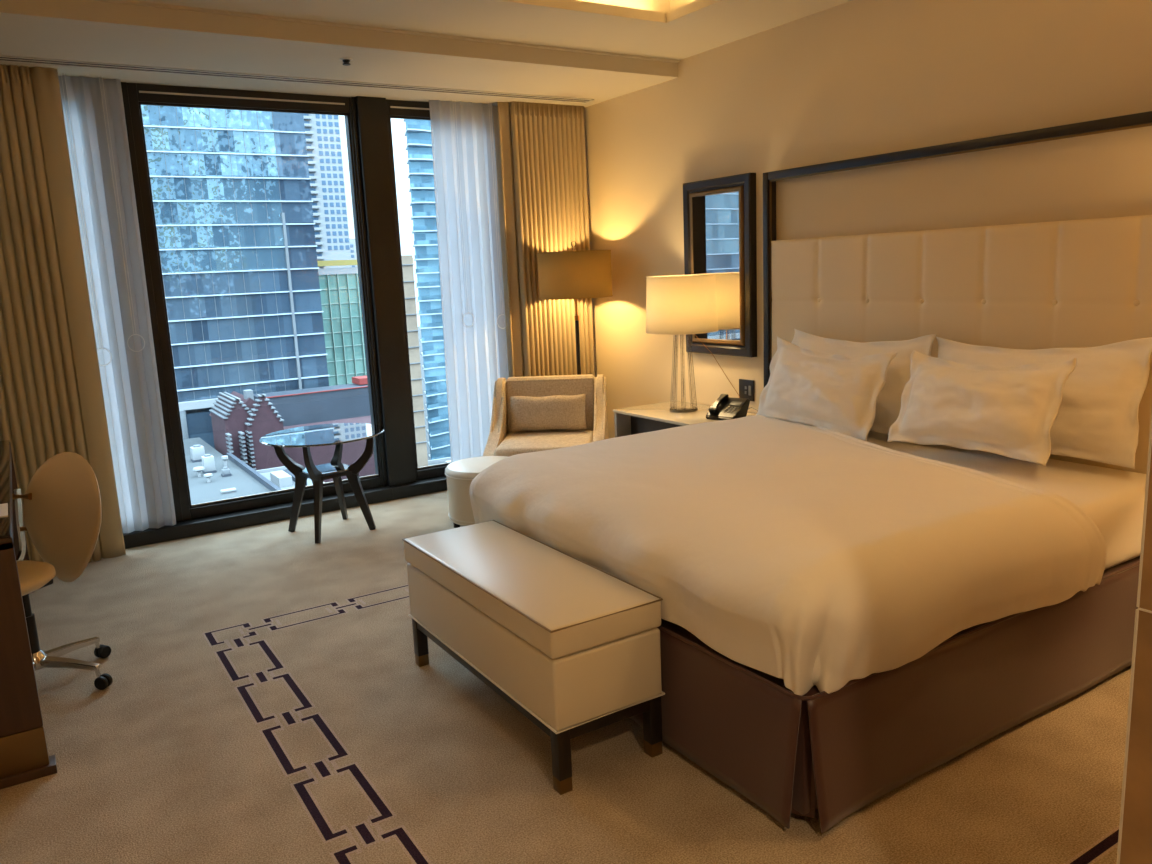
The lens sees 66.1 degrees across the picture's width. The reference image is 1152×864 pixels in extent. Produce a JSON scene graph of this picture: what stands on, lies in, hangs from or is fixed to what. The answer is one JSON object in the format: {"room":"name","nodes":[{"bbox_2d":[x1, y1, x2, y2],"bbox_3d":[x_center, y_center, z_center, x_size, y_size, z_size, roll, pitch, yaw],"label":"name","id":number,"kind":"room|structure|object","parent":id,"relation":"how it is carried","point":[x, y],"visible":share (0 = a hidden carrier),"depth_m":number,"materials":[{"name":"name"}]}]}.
{"room":"hotel room","nodes":[
{"label":"hotel room","id":0,"kind":"room"},
{"bbox_2d":[132,0,851,59],"bbox_3d":[0.185,-1.844,2.108,4.800,0.300,8.400,-9,12,-31],"label":"ceiling","id":1,"kind":"structure","parent":0,"point":[666,29],"depth_m":4.60,"materials":[{"name":"beige paint"}]},
{"bbox_2d":[0,490,1130,863],"bbox_3d":[0.345,1.179,2.624,5.200,0.200,8.700,-9,12,-31],"label":"floor","id":2,"kind":"structure","parent":0,"point":[268,700],"depth_m":2.86,"materials":[{"name":"carpet"}]},
{"bbox_2d":[0,440,56,788],"bbox_3d":[-2.590,0.624,3.544,0.698,0.811,2.165,-9,12,-31],"label":"desk","id":3,"kind":"object","parent":2,"relation":"on","point":[24,757],"visible":0.93,"depth_m":2.83,"materials":[{"name":"brown wood"}]},
{"bbox_2d":[0,503,7,517],"bbox_3d":[-2.035,0.280,3.022,0.161,0.005,0.210,-9,12,-31],"label":"pad","id":4,"kind":"object","parent":3,"relation":"on","point":[3,507],"visible":1,"depth_m":3.04,"materials":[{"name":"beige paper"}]},
{"bbox_2d":[12,452,112,689],"bbox_3d":[-2.159,0.577,3.457,0.605,0.896,0.621,1,11,20],"label":"desk chair","id":5,"kind":"object","parent":2,"relation":"on","point":[62,512],"visible":0.76,"depth_m":3.62,"materials":[{"name":"beige leather"}]},
{"bbox_2d":[123,475,446,548],"bbox_3d":[-2.139,0.548,5.831,3.920,0.088,0.224,-9,12,-31],"label":"trim","id":6,"kind":"structure","parent":2,"relation":"on","point":[262,515],"depth_m":5.78,"materials":[{"name":"black metal"}]},
{"bbox_2d":[259,423,383,542],"bbox_3d":[-1.542,0.316,5.497,0.740,0.625,0.740,-9,12,-31],"label":"side table","id":7,"kind":"object","parent":2,"relation":"on","point":[337,434],"visible":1,"depth_m":5.46,"materials":[{"name":"clear glass"}]},
{"bbox_2d":[301,463,349,474],"bbox_3d":[-1.546,0.229,5.481,0.270,0.008,0.270,-11,14,-40],"label":"glass shelf","id":8,"kind":"object","parent":7,"relation":"attached to","point":[329,468],"depth_m":5.45,"materials":[{"name":"clear glass"}]},
{"bbox_2d":[445,456,507,527],"bbox_3d":[-0.552,0.380,5.493,0.502,0.404,0.502,-9,12,-31],"label":"ottoman","id":9,"kind":"object","parent":2,"relation":"on","point":[460,474],"visible":0.44,"depth_m":5.32,"materials":[{"name":"beige leather"}]},
{"bbox_2d":[402,520,664,794],"bbox_3d":[-0.198,0.729,3.176,0.409,0.530,1.150,-9,12,-31],"label":"storage bench","id":10,"kind":"object","parent":2,"relation":"on","point":[572,645],"visible":1,"depth_m":2.80,"materials":[{"name":"beige leather"}]},
{"bbox_2d":[483,374,607,456],"bbox_3d":[-0.192,0.056,6.071,0.790,0.800,0.805,-2,11,5],"label":"armchair","id":11,"kind":"object","parent":2,"relation":"on","point":[501,441],"visible":0.55,"depth_m":6.21,"materials":[{"name":"beige fabric"}]},
{"bbox_2d":[494,430,592,456],"bbox_3d":[-0.196,0.105,6.011,0.630,0.125,0.640,-2,11,5],"label":"seat cushion","id":12,"kind":"object","parent":11,"relation":"on","point":[509,443],"depth_m":5.94,"materials":[{"name":"beige fabric"}]},
{"bbox_2d":[510,394,586,431],"bbox_3d":[-0.196,-0.134,6.206,0.541,0.252,0.127,-2,10,3],"label":"lumbar cushion","id":13,"kind":"object","parent":11,"relation":"on","point":[556,411],"visible":1,"depth_m":6.16,"materials":[{"name":"beige fabric"}]},
{"bbox_2d":[537,241,612,374],"bbox_3d":[0.020,-0.502,6.444,0.530,1.742,0.530,-9,12,-31],"label":"floor lamp","id":14,"kind":"object","parent":2,"relation":"on","point":[582,274],"visible":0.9,"depth_m":6.11,"materials":[{"name":"beige fabric"}]},
{"bbox_2d":[613,400,756,436],"bbox_3d":[0.716,0.181,5.656,0.530,0.625,0.880,-9,12,-31],"label":"nightstand","id":15,"kind":"object","parent":2,"relation":"on","point":[657,416],"visible":0.2,"depth_m":5.71,"materials":[{"name":"beige paint"}]},
{"bbox_2d":[646,274,739,412],"bbox_3d":[0.702,-0.554,5.572,0.484,0.853,0.532,-9,12,-31],"label":"table lamp","id":16,"kind":"object","parent":15,"relation":"on","point":[680,305],"depth_m":5.37,"materials":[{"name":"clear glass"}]},
{"bbox_2d":[706,394,757,419],"bbox_3d":[0.945,-0.154,5.333,0.227,0.132,0.262,6,14,39],"label":"telephone","id":17,"kind":"object","parent":15,"relation":"on","point":[725,407],"visible":0.98,"depth_m":5.30,"materials":[{"name":"black plastic"}]},
{"bbox_2d":[629,430,1145,832],"bbox_3d":[0.932,0.498,3.705,2.102,0.643,2.068,-9,12,-31],"label":"bed","id":18,"kind":"object","parent":2,"relation":"on","point":[839,752],"visible":0.35,"depth_m":2.70,"materials":[{"name":"brown fabric"}]},
{"bbox_2d":[469,415,1105,695],"bbox_3d":[0.802,0.297,3.572,1.871,0.377,2.138,-9,12,-31],"label":"duvet","id":19,"kind":"object","parent":18,"relation":"on","point":[779,545],"visible":0.94,"depth_m":2.78,"materials":[{"name":"white fabric"}]},
{"bbox_2d":[756,336,896,441],"bbox_3d":[1.213,-0.228,4.399,0.224,0.452,0.759,-9,12,-31],"label":"pillow","id":20,"kind":"object","parent":18,"relation":"on","point":[839,393],"visible":0.98,"depth_m":4.29,"materials":[{"name":"white fabric"}]},
{"bbox_2d":[791,329,935,434],"bbox_3d":[1.388,-0.264,4.507,0.219,0.492,0.900,-9,12,-31],"label":"pillow","id":21,"kind":"object","parent":18,"relation":"on","point":[888,403],"visible":0.23,"depth_m":4.24,"materials":[{"name":"white fabric"}]},
{"bbox_2d":[887,350,1075,465],"bbox_3d":[1.646,-0.119,3.659,0.226,0.412,0.733,-9,12,-31],"label":"pillow","id":22,"kind":"object","parent":18,"relation":"on","point":[1008,411],"visible":1,"depth_m":3.55,"materials":[{"name":"white fabric"}]},
{"bbox_2d":[919,337,1151,468],"bbox_3d":[1.892,-0.149,3.723,0.234,0.533,0.968,-9,12,-33],"label":"pillow","id":23,"kind":"object","parent":18,"relation":"on","point":[1096,419],"visible":0.52,"depth_m":3.44,"materials":[{"name":"white fabric"}]},
{"bbox_2d":[584,0,1151,438],"bbox_3d":[2.287,-0.871,3.611,0.250,3.300,8.600,-9,12,-31],"label":"wall","id":24,"kind":"structure","parent":0,"point":[852,79],"depth_m":4.78,"materials":[{"name":"beige paint"}]},
{"bbox_2d":[0,64,125,562],"bbox_3d":[-3.186,-0.536,4.697,1.109,2.718,0.082,-9,12,-31],"label":"curtain","id":25,"kind":"object","parent":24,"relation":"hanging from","point":[52,403],"visible":0.69,"depth_m":4.83,"materials":[{"name":"fabric"}]},
{"bbox_2d":[61,73,111,365],"bbox_3d":[-2.769,-1.172,4.979,0.094,1.607,0.004,-9,12,-31],"label":"curtain pull chain","id":26,"kind":"object","parent":24,"relation":"hanging from","point":[64,73],"visible":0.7,"depth_m":4.98,"materials":[{"name":"white plastic"}]},
{"bbox_2d":[58,75,175,532],"bbox_3d":[-2.688,-0.695,5.195,0.348,2.630,0.056,-9,12,-31],"label":"sheer curtain","id":27,"kind":"object","parent":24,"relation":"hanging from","point":[130,383],"visible":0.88,"depth_m":5.19,"materials":[{"name":"white fabric"}]},
{"bbox_2d":[99,77,144,351],"bbox_3d":[-2.620,-1.230,5.078,0.094,1.542,0.004,-9,12,-31],"label":"curtain pull chain","id":28,"kind":"object","parent":24,"relation":"hanging from","point":[102,77],"visible":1,"depth_m":5.09,"materials":[{"name":"white plastic"}]},
{"bbox_2d":[0,55,593,102],"bbox_3d":[-1.788,-2.064,5.158,4.470,0.006,0.120,-9,12,-31],"label":"air vent","id":29,"kind":"object","parent":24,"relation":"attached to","point":[16,59],"visible":1,"depth_m":5.16,"materials":[{"name":"beige"}]},
{"bbox_2d":[121,82,523,521],"bbox_3d":[-1.978,-1.088,5.803,5.000,3.300,0.315,-9,12,-31],"label":"wall window","id":30,"kind":"structure","parent":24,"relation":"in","point":[495,108],"depth_m":6.03,"materials":[{"name":"black metal"}]},
{"bbox_2d":[127,83,383,520],"bbox_3d":[-2.003,-0.841,5.763,1.370,2.660,0.121,-9,12,-31],"label":"window","id":31,"kind":"structure","parent":30,"relation":"attached to","point":[139,94],"depth_m":5.56,"materials":[{"name":"black metal"}]},
{"bbox_2d":[386,99,450,479],"bbox_3d":[-0.934,-1.010,6.423,0.795,2.660,0.121,-9,12,-31],"label":"window","id":32,"kind":"structure","parent":30,"relation":"attached to","point":[398,109],"depth_m":6.12,"materials":[{"name":"black metal"}]},
{"bbox_2d":[0,0,679,107],"bbox_3d":[-1.629,-2.096,4.979,4.600,0.110,1.310,-9,12,-31],"label":"ceiling","id":33,"kind":"structure","parent":24,"relation":"attached to","point":[128,32],"depth_m":4.75,"materials":[{"name":"beige paint"}]},
{"bbox_2d":[340,58,352,65],"bbox_3d":[-1.247,-2.010,4.806,0.068,0.030,0.068,-9,12,-31],"label":"sprinkler head","id":34,"kind":"object","parent":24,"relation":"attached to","point":[346,61],"visible":1,"depth_m":4.79},
{"bbox_2d":[453,106,473,326],"bbox_3d":[-0.803,-1.513,6.201,0.094,1.552,0.004,-9,12,-31],"label":"curtain pull chain","id":35,"kind":"object","parent":24,"relation":"hanging from","point":[455,106],"visible":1,"depth_m":6.22,"materials":[{"name":"white plastic"}]},
{"bbox_2d":[429,100,508,462],"bbox_3d":[-0.750,-1.000,6.379,0.514,2.630,0.055,-9,12,-31],"label":"sheer curtain","id":36,"kind":"object","parent":24,"relation":"hanging from","point":[476,356],"visible":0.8,"depth_m":6.35,"materials":[{"name":"white fabric"}]},
{"bbox_2d":[489,111,507,328],"bbox_3d":[-0.570,-1.535,6.347,0.094,1.582,0.004,-9,12,-31],"label":"curtain pull chain","id":37,"kind":"object","parent":24,"relation":"hanging from","point":[491,111],"visible":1,"depth_m":6.36,"materials":[{"name":"white plastic"}]},
{"bbox_2d":[497,102,523,376],"bbox_3d":[-0.450,-0.985,6.468,0.093,2.718,0.036,-6,11,-19],"label":"curtain","id":38,"kind":"object","parent":24,"relation":"hanging from","point":[503,107],"visible":0.69,"depth_m":6.39,"materials":[{"name":"fabric"}]},
{"bbox_2d":[510,101,594,376],"bbox_3d":[-0.142,-1.025,6.614,0.610,2.718,0.066,-9,12,-31],"label":"curtain","id":39,"kind":"object","parent":24,"relation":"hanging from","point":[548,140],"visible":0.61,"depth_m":6.49,"materials":[{"name":"fabric"}]},
{"bbox_2d":[683,173,756,356],"bbox_3d":[0.892,-1.027,5.537,0.054,1.083,0.620,-9,12,-31],"label":"wall mirror","id":40,"kind":"object","parent":24,"relation":"attached to","point":[719,214],"visible":0.99,"depth_m":5.46,"materials":[{"name":"brown metal"}]},
{"bbox_2d":[692,191,739,340],"bbox_3d":[0.883,-1.026,5.532,0.026,0.903,0.440,-9,12,-31],"label":"mirror glass","id":41,"kind":"object","parent":40,"relation":"attached to","point":[715,214],"depth_m":5.50,"materials":[{"name":"clear"}]},
{"bbox_2d":[739,379,753,400],"bbox_3d":[1.059,-0.261,5.501,0.014,0.130,0.130,-9,12,-31],"label":"wall switch plate","id":42,"kind":"object","parent":24,"relation":"attached to","point":[746,387],"visible":0.91,"depth_m":5.49,"materials":[{"name":"grey plastic"}]},
{"bbox_2d":[763,111,1151,473],"bbox_3d":[1.845,-0.305,4.135,0.100,2.035,2.620,-9,12,-31],"label":"headboard","id":43,"kind":"object","parent":24,"relation":"attached to","point":[1037,238],"visible":0.48,"depth_m":4.00,"materials":[{"name":"beige leather"}]},
{"bbox_2d":[1120,447,1151,863],"bbox_3d":[1.914,-0.330,1.740,2.492,2.950,0.258,-9,12,-31],"label":"wall partition","id":44,"kind":"structure","parent":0,"point":[1136,842],"depth_m":1.30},
{"bbox_2d":[1116,407,1151,863],"bbox_3d":[0.864,-0.100,1.104,0.004,2.820,0.258,-9,12,-31],"label":"trim","id":45,"kind":"structure","parent":44,"relation":"attached to","point":[1150,434],"depth_m":1.29,"materials":[{"name":"beige wood"}]},
{"label":"outside","id":46,"kind":"structure","parent":0,"visible":0},
{"bbox_2d":[418,327,429,459],"bbox_3d":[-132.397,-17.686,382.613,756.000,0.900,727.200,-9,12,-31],"label":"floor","id":47,"kind":"structure","parent":46,"point":[419,331],"depth_m":351.01,"materials":[{"name":"grey"}]},
{"bbox_2d":[183,437,281,504],"bbox_3d":[-76.158,24.986,74.752,104.760,22.320,106.200,-9,12,-31],"label":"building rooftop","id":48,"kind":"structure","parent":47,"relation":"on","point":[246,480],"depth_m":111.27,"materials":[{"name":"grey concrete"}]},
{"bbox_2d":[190,445,204,462],"bbox_3d":[-53.350,2.953,124.800,1.800,2.230,1.800,-9,12,-31],"label":"rooftop unit","id":49,"kind":"object","parent":48,"relation":"on","point":[197,451],"visible":0.83,"depth_m":124.15,"materials":[{"name":"grey"}]},
{"bbox_2d":[193,466,204,476],"bbox_3d":[-48.769,5.152,114.492,1.440,1.260,1.418,-9,12,-31],"label":"vent","id":50,"kind":"object","parent":48,"relation":"on","point":[198,470],"visible":1,"depth_m":114.20,"materials":[{"name":"grey"}]},
{"bbox_2d":[204,473,212,481],"bbox_3d":[-46.146,5.757,111.093,1.080,1.080,1.064,-9,12,-31],"label":"vent","id":51,"kind":"object","parent":48,"relation":"on","point":[208,475],"visible":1,"depth_m":110.85,"materials":[{"name":"grey"}]},
{"bbox_2d":[201,454,216,473],"bbox_3d":[-48.469,4.148,116.686,1.530,2.410,1.530,-9,12,-31],"label":"rooftop unit","id":52,"kind":"object","parent":48,"relation":"on","point":[208,462],"visible":0.96,"depth_m":116.17,"materials":[{"name":"grey metal"}]},
{"bbox_2d":[221,456,227,466],"bbox_3d":[-47.367,3.976,119.524,0.900,1.620,0.886,-9,12,-31],"label":"vent","id":53,"kind":"object","parent":48,"relation":"on","point":[224,458],"visible":0.94,"depth_m":119.28,"materials":[{"name":"grey metal"}]},
{"bbox_2d":[221,467,231,476],"bbox_3d":[-45.181,5.104,114.200,1.080,1.150,1.080,-9,12,-31],"label":"rooftop unit","id":54,"kind":"object","parent":48,"relation":"on","point":[225,471],"visible":1,"depth_m":113.87,"materials":[{"name":"metal"}]},
{"bbox_2d":[220,488,235,493],"bbox_3d":[-41.252,7.008,105.046,1.620,0.396,0.900,-9,12,-31],"label":"roof hatch","id":55,"kind":"object","parent":48,"relation":"on","point":[230,490],"visible":1,"depth_m":104.78,"materials":[{"name":"grey"}]},
{"bbox_2d":[141,105,328,448],"bbox_3d":[-169.224,-5.381,93.983,281.970,83.068,20.430,-9,12,-31],"label":"office tower","id":56,"kind":"structure","parent":47,"relation":"on","point":[231,191],"depth_m":151.76,"materials":[{"name":"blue glass"}]},
{"bbox_2d":[256,466,324,489],"bbox_3d":[-38.700,15.580,121.085,6.660,20.700,16.200,-9,12,-31],"label":"building","id":57,"kind":"structure","parent":47,"relation":"on","point":[282,477],"depth_m":118.38,"materials":[{"name":"concrete"}]},
{"bbox_2d":[209,389,374,482],"bbox_3d":[-41.708,6.679,144.409,29.700,29.970,14.940,-9,12,-31],"label":"gabled building","id":58,"kind":"structure","parent":47,"relation":"on","point":[239,422],"depth_m":132.80,"materials":[{"name":"brick"}]},
{"bbox_2d":[253,375,369,426],"bbox_3d":[-42.602,4.910,158.880,26.460,28.260,7.380,-9,12,-31],"label":"warehouse","id":59,"kind":"structure","parent":47,"relation":"on","point":[327,403],"depth_m":152.97,"materials":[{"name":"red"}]},
{"bbox_2d":[303,114,351,268],"bbox_3d":[-92.087,-63.570,309.694,20.264,112.266,23.256,-9,12,-31],"label":"apartment tower","id":60,"kind":"structure","parent":47,"relation":"on","point":[323,138],"depth_m":299.72,"materials":[{"name":"grey"}]},
{"bbox_2d":[317,260,366,385],"bbox_3d":[-49.011,-12.373,194.891,22.860,49.680,22.320,-9,12,-31],"label":"glass building","id":61,"kind":"structure","parent":47,"relation":"on","point":[340,291],"depth_m":181.43,"materials":[{"name":"green glass"}]},
{"bbox_2d":[350,238,357,266],"bbox_3d":[-125.872,-77.008,478.831,11.880,80.100,18.180,-9,12,-31],"label":"apartment building","id":62,"kind":"structure","parent":47,"relation":"on","point":[352,241],"depth_m":469.91,"materials":[{"name":"grey concrete"}]},
{"bbox_2d":[401,255,427,466],"bbox_3d":[-24.823,-0.441,124.146,3.690,49.860,10.980,-9,12,-31],"label":"building","id":63,"kind":"structure","parent":47,"relation":"on","point":[407,260],"depth_m":118.41,"materials":[{"name":"concrete"}]},
{"bbox_2d":[403,119,450,459],"bbox_3d":[-18.451,-36.522,212.145,52.380,88.200,27.180,-9,12,-31],"label":"skyscraper","id":64,"kind":"structure","parent":47,"relation":"on","point":[418,132],"depth_m":190.02,"materials":[{"name":"blue glass"}]},
{"bbox_2d":[428,457,450,465],"bbox_3d":[-15.224,13.873,126.190,9.540,20.160,14.400,-9,12,-31],"label":"building","id":65,"kind":"structure","parent":47,"relation":"on","point":[448,459],"depth_m":129.54,"materials":[{"name":"grey"}]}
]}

